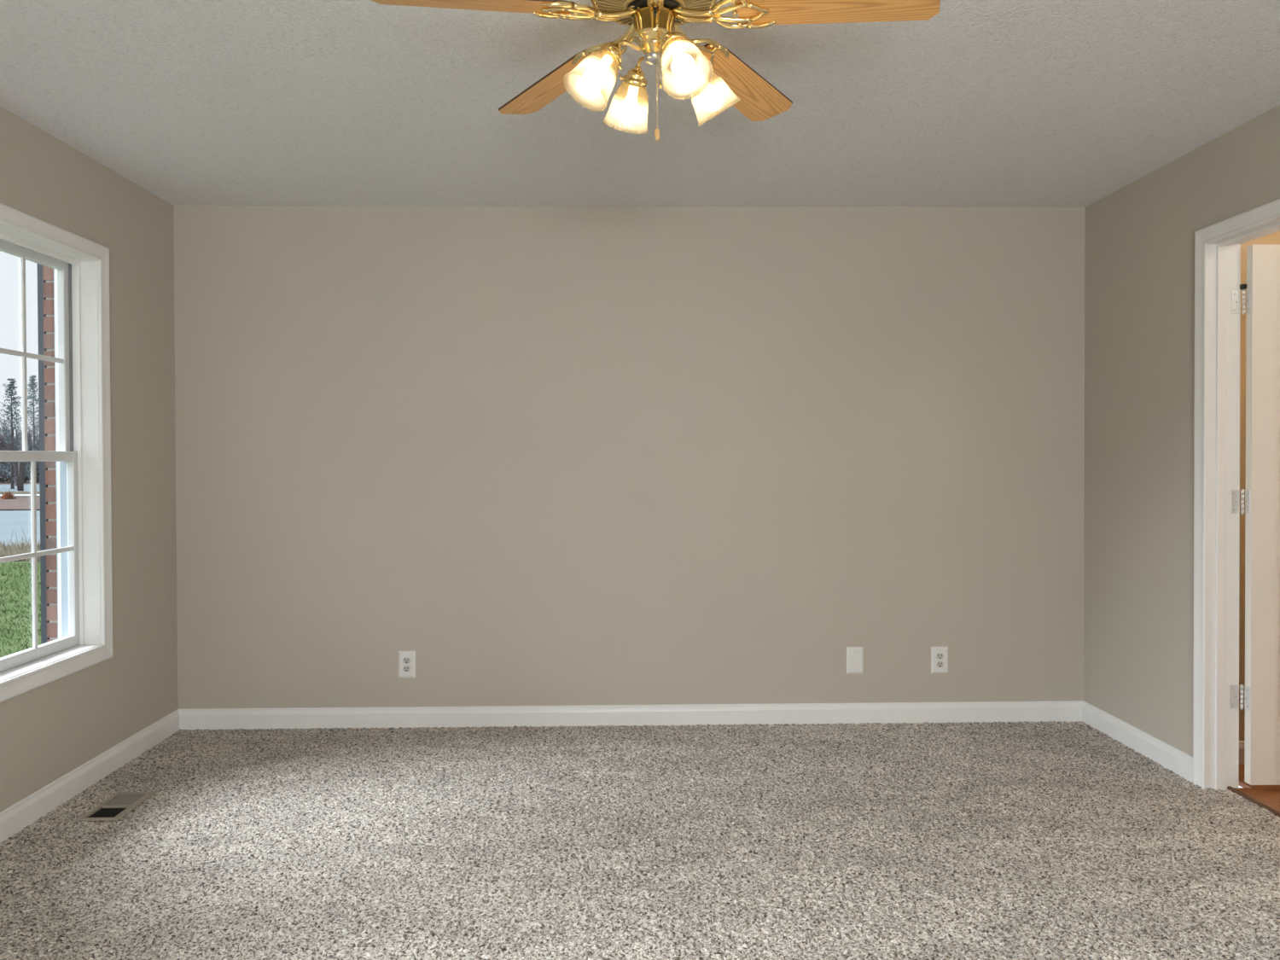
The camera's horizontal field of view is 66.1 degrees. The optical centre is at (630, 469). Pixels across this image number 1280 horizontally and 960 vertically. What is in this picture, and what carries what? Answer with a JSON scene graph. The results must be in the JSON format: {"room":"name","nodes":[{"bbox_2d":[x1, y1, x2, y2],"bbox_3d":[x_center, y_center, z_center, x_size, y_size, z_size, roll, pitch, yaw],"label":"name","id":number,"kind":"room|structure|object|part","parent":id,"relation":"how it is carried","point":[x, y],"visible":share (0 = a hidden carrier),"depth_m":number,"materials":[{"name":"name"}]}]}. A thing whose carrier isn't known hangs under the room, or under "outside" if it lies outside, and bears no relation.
{"room":"empty bedroom","nodes":[
{"label":"empty bedroom","id":0,"kind":"room"},
{"bbox_2d":[0,426,34,490],"bbox_3d":[-33.511,-0.784,53.263,2.857,4.043,3.387,0,1,-1],"label":"bare tree","id":1,"kind":"object","parent":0,"point":[20,481],"visible":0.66,"depth_m":53.23,"materials":[{"name":"grey plant"}]},
{"bbox_2d":[0,412,39,486],"bbox_3d":[-39.695,-1.447,63.168,3.029,5.172,4.079,0,1,32],"label":"bare tree","id":2,"kind":"object","parent":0,"point":[17,462],"visible":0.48,"depth_m":63.12,"materials":[{"name":"grey plant"}]},
{"bbox_2d":[0,378,39,488],"bbox_3d":[-36.020,-2.095,57.324,2.924,6.571,2.627,0,1,33],"label":"evergreen tree","id":3,"kind":"object","parent":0,"point":[11,388],"visible":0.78,"depth_m":57.19,"materials":[{"name":"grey plant"}]},
{"bbox_2d":[42,265,57,642],"bbox_3d":[-2.274,0.077,3.454,0.089,3.500,2.600,0,1,-1],"label":"wall","id":4,"kind":"structure","parent":0,"point":[48,273],"depth_m":3.91,"materials":[{"name":"red brick"}]},
{"bbox_2d":[0,105,178,812],"bbox_3d":[-2.120,0.042,1.333,0.130,2.460,6.554,0,1,-1],"label":"wall","id":5,"kind":"structure","parent":0,"point":[48,731],"depth_m":4.10,"materials":[{"name":"beige paint"}]},
{"bbox_2d":[0,203,113,702],"bbox_3d":[-2.211,-0.063,3.478,0.258,1.661,0.972,0,1,-1],"label":"window","id":6,"kind":"structure","parent":5,"relation":"in","point":[80,264],"depth_m":3.89,"materials":[{"name":"white paint"}]},
{"bbox_3d":[-2.225,-0.421,3.473,0.030,0.789,0.834,0,1,-1],"label":"sash","id":7,"kind":"part","parent":6,"relation":"part of","materials":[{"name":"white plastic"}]},
{"bbox_3d":[-2.191,0.317,3.483,0.028,0.765,0.834,0,1,-1],"label":"sash","id":8,"kind":"part","parent":6,"relation":"part of","materials":[{"name":"white plastic"}]},
{"bbox_2d":[37,263,49,644],"bbox_3d":[-2.346,-0.071,4.110,0.027,1.680,0.385,0,1,-1],"label":"window shutter","id":9,"kind":"object","parent":6,"relation":"attached to","point":[40,288],"visible":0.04,"depth_m":3.92,"materials":[{"name":"grey plastic"}]},
{"bbox_3d":[-2.180,0.705,3.488,0.166,0.010,0.838,0,1,-1],"label":"sill","id":10,"kind":"part","parent":6,"relation":"part of","materials":[{"name":"white paint"}]},
{"bbox_3d":[-2.229,-0.059,3.478,0.043,1.518,0.838,0,1,-1],"label":"frame","id":11,"kind":"part","parent":6,"relation":"part of","materials":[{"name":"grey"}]},
{"bbox_2d":[0,709,180,843],"bbox_3d":[-2.044,1.212,1.339,0.013,0.103,6.534,0,1,-1],"label":"baseboard","id":12,"kind":"structure","parent":5,"relation":"attached to","point":[15,817],"depth_m":3.75,"materials":[{"name":"white paint"}]},
{"bbox_2d":[173,205,1085,709],"bbox_3d":[0.013,-0.007,4.697,4.537,2.460,0.122,0,1,-1],"label":"wall","id":13,"kind":"structure","parent":0,"point":[541,456],"depth_m":4.63,"materials":[{"name":"beige paint"}]},
{"bbox_2d":[398,651,415,677],"bbox_3d":[-1.052,0.917,4.620,0.081,0.127,0.008,0,1,-1],"label":"wall outlet","id":14,"kind":"object","parent":13,"relation":"attached to","point":[406,659],"visible":1,"depth_m":4.62,"materials":[{"name":"white plastic"}]},
{"bbox_2d":[402,665,410,671],"bbox_3d":[-1.052,0.937,4.618,0.034,0.028,0.003,0,1,-1],"label":"receptacle","id":15,"kind":"object","parent":14,"relation":"attached to","point":[405,668],"depth_m":4.62,"materials":[{"name":"grey plastic"}]},
{"bbox_2d":[402,657,410,663],"bbox_3d":[-1.052,0.898,4.618,0.034,0.028,0.003,0,1,-1],"label":"receptacle","id":16,"kind":"object","parent":14,"relation":"attached to","point":[405,660],"depth_m":4.62,"materials":[{"name":"grey plastic"}]},
{"bbox_2d":[178,700,1083,730],"bbox_3d":[0.023,1.165,4.644,4.285,0.103,0.013,0,1,-1],"label":"baseboard","id":17,"kind":"structure","parent":13,"relation":"attached to","point":[1067,711],"depth_m":4.64,"materials":[{"name":"white paint"}]},
{"bbox_2d":[846,646,863,673],"bbox_3d":[1.066,0.906,4.665,0.081,0.127,0.008,0,1,-1],"label":"blank cover plate","id":18,"kind":"object","parent":13,"relation":"attached to","point":[854,654],"visible":1,"depth_m":4.66,"materials":[{"name":"white plastic"}]},
{"bbox_2d":[930,646,948,673],"bbox_3d":[1.470,0.906,4.673,0.081,0.127,0.008,0,1,-1],"label":"wall outlet","id":19,"kind":"object","parent":13,"relation":"attached to","point":[939,654],"visible":1,"depth_m":4.67,"materials":[{"name":"white plastic"}]},
{"bbox_2d":[936,661,943,667],"bbox_3d":[1.470,0.926,4.671,0.034,0.028,0.003,0,1,-1],"label":"receptacle","id":20,"kind":"object","parent":19,"relation":"attached to","point":[939,664],"depth_m":4.67,"materials":[{"name":"grey plastic"}]},
{"bbox_2d":[936,652,943,658],"bbox_3d":[1.470,0.887,4.670,0.034,0.028,0.003,0,1,-1],"label":"receptacle","id":21,"kind":"object","parent":19,"relation":"attached to","point":[939,655],"depth_m":4.67,"materials":[{"name":"grey plastic"}]},
{"bbox_2d":[0,721,1279,959],"bbox_3d":[0.962,1.249,1.403,6.026,0.022,6.534,0,1,-1],"label":"floor","id":22,"kind":"structure","parent":0,"point":[926,840],"depth_m":3.16,"materials":[{"name":"carpet"}]},
{"bbox_2d":[75,791,156,820],"bbox_3d":[-1.865,1.272,3.574,0.148,0.104,0.292,0,1,-1],"label":"floor vent","id":23,"kind":"object","parent":22,"relation":"in","point":[119,805],"visible":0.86,"depth_m":3.57,"materials":[{"name":"beige metal"}]},
{"bbox_2d":[1227,785,1279,817],"bbox_3d":[2.281,1.214,3.328,0.018,0.015,0.807,0,1,-1],"label":"threshold","id":24,"kind":"object","parent":22,"relation":"on","point":[1275,812],"visible":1,"depth_m":3.58,"materials":[{"name":"brown wood"}]},
{"bbox_2d":[0,0,1279,207],"bbox_3d":[0.938,-1.240,1.372,6.257,0.080,6.778,0,1,-1],"label":"ceiling","id":25,"kind":"structure","parent":0,"point":[975,103],"depth_m":3.25,"materials":[{"name":"paint"}]},
{"bbox_2d":[371,0,940,140],"bbox_3d":[0.058,-0.995,2.338,1.292,0.427,1.230,0,1,-1],"label":"ceiling fan","id":26,"kind":"object","parent":25,"relation":"hanging from","point":[722,78],"visible":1,"depth_m":2.35,"materials":[{"name":"brown wood"}]},
{"bbox_3d":[-0.351,-1.067,2.244,0.460,0.006,0.136,-5,13,-19],"label":"fan blade","id":27,"kind":"part","parent":26,"relation":"part of","materials":[{"name":"brown wood"}]},
{"bbox_3d":[-0.207,-1.073,2.732,0.136,0.006,0.460,-15,5,-37],"label":"fan blade","id":28,"kind":"part","parent":26,"relation":"part of","materials":[{"name":"brown wood"}]},
{"bbox_3d":[-0.078,-0.936,2.332,0.122,0.115,0.122,36,-13,-19],"label":"lamp shade","id":29,"kind":"part","parent":26,"relation":"part of","materials":[{"name":"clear glass"}]},
{"bbox_3d":[-0.077,-0.938,2.332,0.054,0.098,0.054,36,-13,-19],"label":"light bulb","id":30,"kind":"part","parent":26,"relation":"part of","materials":[{"name":"white glass"}]},
{"bbox_3d":[-0.001,-0.939,2.526,0.122,0.115,0.122,-1,35,-23],"label":"lamp shade","id":31,"kind":"part","parent":26,"relation":"part of","materials":[{"name":"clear glass"}]},
{"bbox_3d":[0.000,-0.941,2.525,0.054,0.098,0.054,-1,35,-23],"label":"light bulb","id":32,"kind":"part","parent":26,"relation":"part of","materials":[{"name":"white glass"}]},
{"bbox_3d":[0.000,-1.019,2.364,0.078,0.021,0.010,-1,1,-23],"label":"light arm","id":33,"kind":"part","parent":26,"relation":"part of","materials":[{"name":"gold metal"}]},
{"bbox_3d":[0.033,-1.020,2.447,0.010,0.021,0.078,-1,1,-23],"label":"light arm","id":34,"kind":"part","parent":26,"relation":"part of","materials":[{"name":"gold metal"}]},
{"bbox_2d":[653,6,656,15],"bbox_3d":[0.058,-1.089,2.337,0.007,0.018,0.004,0,1,-1],"label":"switch","id":35,"kind":"object","parent":26,"relation":"attached to","point":[654,8],"depth_m":2.33,"materials":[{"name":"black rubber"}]},
{"bbox_3d":[0.063,-0.930,2.339,0.006,0.245,0.008,0,1,-1],"label":"pull chain","id":36,"kind":"part","parent":26,"relation":"part of","materials":[{"name":"gold metal"}]},
{"bbox_3d":[0.071,-0.977,2.338,0.007,0.145,0.007,0,1,-1],"label":"pull chain","id":37,"kind":"part","parent":26,"relation":"part of","materials":[{"name":"gold metal"}]},
{"bbox_3d":[0.082,-1.019,2.331,0.010,0.021,0.078,-1,1,-23],"label":"light arm","id":38,"kind":"part","parent":26,"relation":"part of","materials":[{"name":"gold metal"}]},
{"bbox_3d":[0.116,-0.938,2.255,0.054,0.098,0.054,-1,-33,-23],"label":"light bulb","id":39,"kind":"part","parent":26,"relation":"part of","materials":[{"name":"white glass"}]},
{"bbox_3d":[0.116,-0.936,2.254,0.122,0.115,0.122,-1,-33,-23],"label":"lamp shade","id":40,"kind":"part","parent":26,"relation":"part of","materials":[{"name":"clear glass"}]},
{"bbox_3d":[0.193,-0.941,2.448,0.054,0.098,0.054,-37,14,-19],"label":"light bulb","id":41,"kind":"part","parent":26,"relation":"part of","materials":[{"name":"white glass"}]},
{"bbox_3d":[0.194,-0.939,2.448,0.122,0.115,0.122,-37,14,-19],"label":"lamp shade","id":42,"kind":"part","parent":26,"relation":"part of","materials":[{"name":"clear glass"}]},
{"bbox_3d":[0.303,-1.075,2.746,0.136,0.006,0.460,-13,-11,33],"label":"fan blade","id":43,"kind":"part","parent":26,"relation":"part of","materials":[{"name":"brown wood"}]},
{"bbox_3d":[0.473,-1.070,2.265,0.460,0.006,0.136,5,-9,16],"label":"fan blade","id":44,"kind":"part","parent":26,"relation":"part of","materials":[{"name":"brown wood"}]},
{"bbox_2d":[1083,104,1279,756],"bbox_3d":[2.290,0.025,1.416,0.122,2.460,6.534,0,1,-1],"label":"wall","id":45,"kind":"structure","parent":0,"point":[1139,237],"depth_m":4.12,"materials":[{"name":"beige paint"}]},
{"bbox_2d":[1082,700,1192,782],"bbox_3d":[2.227,1.196,1.429,0.013,0.103,6.534,0,1,-1],"label":"baseboard","id":46,"kind":"structure","parent":45,"relation":"attached to","point":[1171,758],"depth_m":4.17,"materials":[{"name":"white paint"}]},
{"bbox_2d":[1192,198,1279,790],"bbox_3d":[2.242,0.160,3.315,0.142,2.135,0.932,0,1,-1],"label":"door frame","id":47,"kind":"structure","parent":45,"relation":"attached to","point":[1218,245],"depth_m":3.72,"materials":[{"name":"white paint"}]},
{"bbox_2d":[1239,740,1244,764],"bbox_3d":[3.143,1.179,2.511,1.620,0.103,3.060,0,1,-1],"label":"baseboard","id":48,"kind":"structure","parent":45,"relation":"attached to","point":[1241,742],"depth_m":4.01,"materials":[{"name":"white paint"}]},
{"bbox_2d":[1229,244,1279,785],"bbox_3d":[2.673,0.171,3.705,0.806,2.021,0.048,0,1,-1],"label":"door","id":49,"kind":"structure","parent":45,"relation":"in","point":[1262,491],"depth_m":3.68,"materials":[{"name":"white paint"}]},
{"bbox_2d":[1239,231,1279,740],"bbox_3d":[3.155,-0.010,4.077,1.720,2.460,0.100,0,1,-1],"label":"wall","id":50,"kind":"structure","parent":0,"point":[1274,238],"depth_m":4.01,"materials":[{"name":"beige paint"}]},
{"label":"outside","id":51,"kind":"structure","parent":0,"visible":0},
{"bbox_2d":[0,496,40,511],"bbox_3d":[-49.406,1.596,37.116,92.750,0.300,18.920,0,1,-1],"label":"verge","id":52,"kind":"structure","parent":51,"point":[19,503],"depth_m":38.15,"materials":[{"name":"brown soil"}]},
{"bbox_2d":[0,487,16,499],"bbox_3d":[-27.209,1.082,42.956,0.628,0.581,0.626,0,1,-1],"label":"bush","id":53,"kind":"object","parent":52,"relation":"on","point":[8,494],"visible":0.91,"depth_m":42.86,"materials":[{"name":"brown plant"}]},
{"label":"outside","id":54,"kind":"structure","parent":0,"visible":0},
{"bbox_2d":[0,478,39,484],"bbox_3d":[-50.971,0.680,111.844,92.750,0.300,97.420,0,1,-1],"label":"bank","id":55,"kind":"object","parent":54,"point":[6,482],"visible":0.01,"depth_m":70.83,"materials":[{"name":"white snow"}]},
{"bbox_2d":[0,427,39,482],"bbox_3d":[-49.593,-1.046,72.971,29.276,4.213,3.086,0,1,-1],"label":"thicket","id":56,"kind":"object","parent":55,"relation":"on","point":[3,476],"visible":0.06,"depth_m":72.20,"materials":[{"name":"green plant"}]},
{"bbox_2d":[14,375,39,477],"bbox_3d":[-41.333,-2.742,68.082,3.443,7.641,3.197,0,1,-1],"label":"evergreen tree","id":57,"kind":"object","parent":55,"relation":"on","point":[32,385],"visible":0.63,"depth_m":68.06,"materials":[{"name":"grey plant"}]},
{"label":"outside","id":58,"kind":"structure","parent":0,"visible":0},
{"bbox_2d":[0,491,39,494],"bbox_3d":[-49.620,1.432,47.362,92.750,0.300,12.420,0,1,-1],"label":"lawn","id":59,"kind":"structure","parent":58,"point":[1,492],"depth_m":49.80,"materials":[{"name":"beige plant"}]},
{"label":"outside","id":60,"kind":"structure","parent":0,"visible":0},
{"bbox_2d":[0,483,39,491],"bbox_3d":[-49.851,1.318,58.359,92.750,0.300,24.420,0,1,-1],"label":"road","id":61,"kind":"structure","parent":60,"point":[26,487],"depth_m":57.91,"materials":[{"name":"grey asphalt"}]},
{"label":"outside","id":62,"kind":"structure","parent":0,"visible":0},
{"bbox_2d":[0,561,40,657],"bbox_3d":[-48.525,2.145,-4.892,92.750,0.300,42.200,0,1,-1],"label":"lawn","id":63,"kind":"structure","parent":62,"point":[10,578],"depth_m":11.74,"materials":[{"name":"green plant"}]},
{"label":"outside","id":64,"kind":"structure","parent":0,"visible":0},
{"bbox_2d":[0,510,40,545],"bbox_3d":[-49.161,1.787,25.451,92.750,0.300,17.282,0,1,-1],"label":"road","id":65,"kind":"structure","parent":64,"point":[9,520],"depth_m":26.18,"materials":[{"name":"grey asphalt"}]},
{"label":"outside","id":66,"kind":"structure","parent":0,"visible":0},
{"bbox_2d":[0,494,39,497],"bbox_3d":[-49.547,1.454,43.863,92.750,0.300,9.420,0,1,-1],"label":"curb","id":67,"kind":"object","parent":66,"point":[15,495],"visible":0.02,"depth_m":45.59,"materials":[{"name":"grey concrete"}]},
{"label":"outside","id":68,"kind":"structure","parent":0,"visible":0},
{"bbox_2d":[0,545,39,561],"bbox_3d":[-48.980,1.872,16.803,92.750,0.300,5.583,0,1,-1],"label":"planting bed","id":69,"kind":"object","parent":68,"point":[2,545],"depth_m":18.70,"materials":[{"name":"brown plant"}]},
{"bbox_2d":[0,527,40,562],"bbox_3d":[-12.127,1.286,18.411,6.272,0.601,3.262,0,1,-1],"label":"dry weeds","id":70,"kind":"object","parent":69,"relation":"on","point":[2,549],"visible":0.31,"depth_m":18.36,"materials":[{"name":"brown plant"}]}
]}

